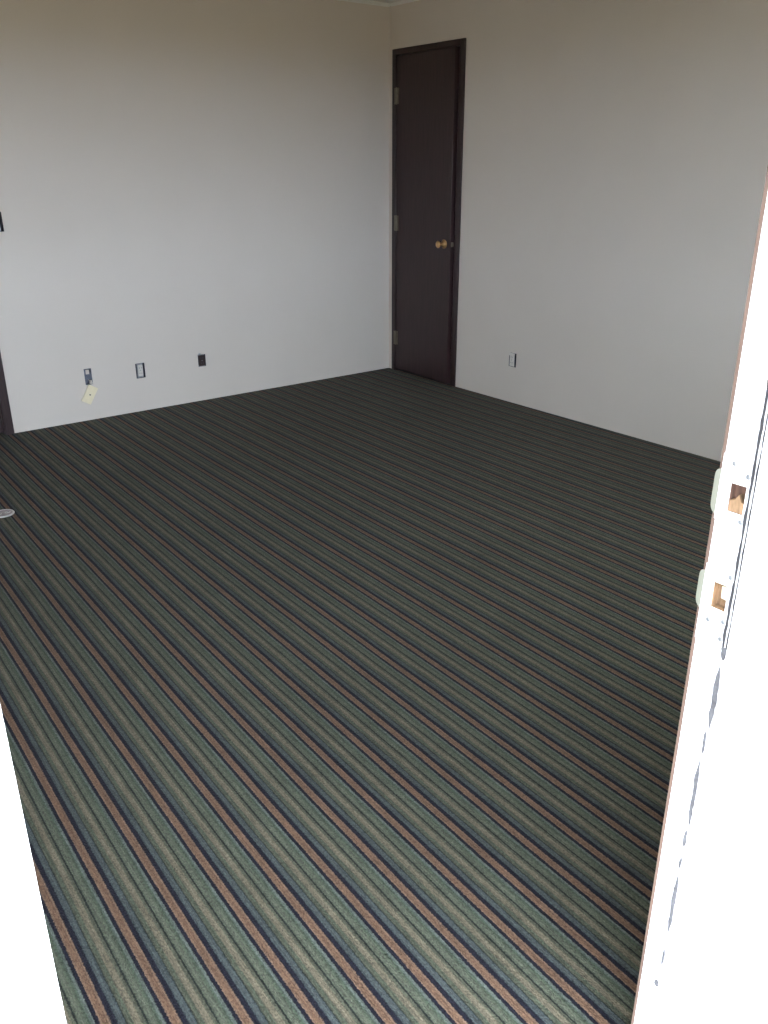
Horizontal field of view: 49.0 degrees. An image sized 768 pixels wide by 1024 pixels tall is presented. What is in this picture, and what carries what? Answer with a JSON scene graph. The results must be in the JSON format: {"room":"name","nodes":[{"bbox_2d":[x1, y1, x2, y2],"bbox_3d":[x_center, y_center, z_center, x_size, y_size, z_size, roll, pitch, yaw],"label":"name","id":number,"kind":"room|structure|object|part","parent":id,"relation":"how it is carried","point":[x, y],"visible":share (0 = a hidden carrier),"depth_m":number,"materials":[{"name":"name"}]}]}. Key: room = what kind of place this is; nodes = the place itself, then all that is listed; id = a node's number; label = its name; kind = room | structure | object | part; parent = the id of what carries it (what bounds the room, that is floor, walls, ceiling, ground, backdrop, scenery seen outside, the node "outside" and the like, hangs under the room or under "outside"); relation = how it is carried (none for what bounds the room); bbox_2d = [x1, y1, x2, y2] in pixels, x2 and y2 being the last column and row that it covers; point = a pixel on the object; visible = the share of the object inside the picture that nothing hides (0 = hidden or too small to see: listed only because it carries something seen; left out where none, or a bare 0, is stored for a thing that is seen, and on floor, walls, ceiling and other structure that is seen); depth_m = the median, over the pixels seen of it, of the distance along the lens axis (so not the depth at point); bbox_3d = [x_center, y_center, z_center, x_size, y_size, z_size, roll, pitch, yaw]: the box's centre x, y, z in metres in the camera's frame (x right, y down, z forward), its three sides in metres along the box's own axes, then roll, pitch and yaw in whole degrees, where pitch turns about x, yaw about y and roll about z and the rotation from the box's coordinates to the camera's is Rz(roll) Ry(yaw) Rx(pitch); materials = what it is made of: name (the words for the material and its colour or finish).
{"room":"empty room","nodes":[
{"label":"empty room","id":0,"kind":"room"},
{"bbox_2d":[0,0,388,432],"bbox_3d":[-2.442,-1.534,4.341,6.428,2.437,0.120,-17,28,-35],"label":"wall","id":1,"kind":"structure","parent":0,"point":[180,180],"depth_m":5.15,"materials":[{"name":"paint"}]},
{"bbox_2d":[0,212,3,231],"bbox_3d":[-2.103,-1.569,4.559,0.066,0.101,0.048,-17,28,-35],"label":"switch box","id":2,"kind":"object","parent":1,"relation":"attached to","point":[1,221],"visible":1,"depth_m":4.58,"materials":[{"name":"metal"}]},
{"bbox_2d":[0,352,14,434],"bbox_3d":[-2.540,-1.338,4.306,0.894,2.100,0.165,-17,28,-35],"label":"door","id":3,"kind":"structure","parent":1,"relation":"in","point":[6,423],"depth_m":4.85,"materials":[{"name":"brown wood"}]},
{"bbox_2d":[84,368,92,384],"bbox_3d":[-1.801,-0.824,5.117,0.044,0.098,0.040,-17,28,-35],"label":"electrical box","id":4,"kind":"object","parent":1,"relation":"attached to","point":[87,372],"visible":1,"depth_m":5.11,"materials":[{"name":"plastic"}]},
{"bbox_2d":[81,379,97,404],"bbox_3d":[-1.796,-0.730,5.127,0.108,0.152,0.039,-17,28,-35],"label":"wall plate","id":5,"kind":"object","parent":1,"relation":"attached to","point":[90,392],"visible":1,"depth_m":5.12,"materials":[{"name":"beige plastic"}]},
{"bbox_2d":[135,363,145,377],"bbox_3d":[-1.541,-0.894,5.308,0.059,0.093,0.048,-17,28,-35],"label":"electrical box","id":6,"kind":"object","parent":1,"relation":"attached to","point":[140,368],"visible":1,"depth_m":5.30,"materials":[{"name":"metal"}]},
{"bbox_2d":[136,365,142,375],"bbox_3d":[-1.538,-0.893,5.303,0.031,0.070,0.037,-17,28,-35],"label":"receptacle","id":7,"kind":"object","parent":6,"relation":"attached to","point":[139,368],"depth_m":5.29,"materials":[{"name":"plastic"}]},
{"bbox_2d":[198,353,205,366],"bbox_3d":[-1.207,-1.005,5.543,0.053,0.088,0.048,-17,28,-35],"label":"electrical box","id":8,"kind":"object","parent":1,"relation":"attached to","point":[201,357],"visible":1,"depth_m":5.53,"materials":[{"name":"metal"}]},
{"bbox_2d":[198,355,204,365],"bbox_3d":[-1.204,-0.999,5.541,0.044,0.068,0.037,-17,28,-35],"label":"receptacle","id":9,"kind":"object","parent":8,"relation":"attached to","point":[201,358],"depth_m":5.53,"materials":[{"name":"plastic"}]},
{"bbox_2d":[340,0,389,6],"bbox_3d":[-2.401,-2.630,3.829,6.188,0.020,0.020,-17,28,-35],"label":"trim","id":10,"kind":"structure","parent":1,"relation":"attached to","point":[369,2],"depth_m":5.49,"materials":[{"name":"paint"}]},
{"bbox_2d":[0,367,719,1023],"bbox_3d":[-1.059,0.156,3.538,6.908,0.080,5.564,-17,28,-35],"label":"floor","id":11,"kind":"structure","parent":0,"point":[357,698],"depth_m":2.48,"materials":[{"name":"carpet"}]},
{"bbox_2d":[0,509,14,517],"bbox_3d":[-1.711,0.006,3.788,0.095,0.006,0.095,-17,28,-35],"label":"floor outlet","id":12,"kind":"object","parent":11,"relation":"on","point":[4,512],"visible":1,"depth_m":3.79,"materials":[{"name":"silver metal"}]},
{"bbox_2d":[370,0,401,2],"bbox_3d":[-1.050,-2.175,2.561,6.908,0.100,5.604,-17,28,-35],"label":"ceiling","id":13,"kind":"structure","parent":0,"point":[385,1],"depth_m":5.48,"materials":[{"name":"paint"}]},
{"bbox_2d":[389,0,767,461],"bbox_3d":[1.478,-1.575,4.428,0.120,2.437,4.542,-17,28,-35],"label":"wall","id":14,"kind":"structure","parent":0,"point":[615,162],"depth_m":4.64,"materials":[{"name":"paint"}]},
{"bbox_2d":[390,0,417,5],"bbox_3d":[1.432,-2.675,3.923,0.010,0.018,4.521,-17,28,-35],"label":"trim","id":15,"kind":"structure","parent":14,"relation":"attached to","point":[402,1],"depth_m":5.49,"materials":[{"name":"paint"}]},
{"bbox_2d":[392,38,465,386],"bbox_3d":[0.295,-1.998,5.816,0.210,2.165,0.716,-17,28,-35],"label":"door","id":16,"kind":"structure","parent":14,"relation":"in","point":[428,79],"depth_m":5.74,"materials":[{"name":"brown wood"}]},
{"bbox_3d":[0.382,-1.793,5.649,0.061,0.060,0.060,-17,28,-35],"label":"knob","id":17,"kind":"part","parent":16,"relation":"part of","materials":[{"name":"gold metal"}]},
{"bbox_2d":[509,352,516,367],"bbox_3d":[0.849,-0.990,5.475,0.050,0.089,0.063,-17,28,-35],"label":"electrical box","id":18,"kind":"object","parent":14,"relation":"attached to","point":[512,356],"visible":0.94,"depth_m":5.46,"materials":[{"name":"white plastic"}]},
{"bbox_2d":[510,354,515,365],"bbox_3d":[0.842,-0.990,5.475,0.039,0.072,0.034,-17,28,-35],"label":"receptacle","id":19,"kind":"object","parent":18,"relation":"attached to","point":[512,356],"depth_m":5.46,"materials":[{"name":"plastic"}]},
{"bbox_3d":[0.423,-0.134,0.932,6.428,2.437,0.132,-17,28,-35],"label":"wall","id":20,"kind":"structure","parent":0,"visible":0},
{"bbox_2d":[0,167,767,1023],"bbox_3d":[0.137,0.139,0.739,1.010,2.160,0.238,-17,28,-35],"label":"door","id":21,"kind":"structure","parent":20,"relation":"in","point":[704,960],"depth_m":1.11,"materials":[{"name":"white paint"}]},
{"bbox_3d":[-0.195,0.264,0.411,0.056,2.140,0.039,-17,28,-35],"label":"brick moulding","id":22,"kind":"part","parent":21,"relation":"part of","materials":[{"name":"white paint"}]},
{"bbox_3d":[0.431,0.122,1.103,0.001,0.111,0.038,-17,28,-35],"label":"strike plate","id":23,"kind":"part","parent":21,"relation":"part of","materials":[{"name":"white paint"}]},
{"bbox_3d":[0.431,-0.027,1.041,0.001,0.086,0.038,-17,28,-35],"label":"strike plate","id":24,"kind":"part","parent":21,"relation":"part of","materials":[{"name":"white paint"}]}
]}

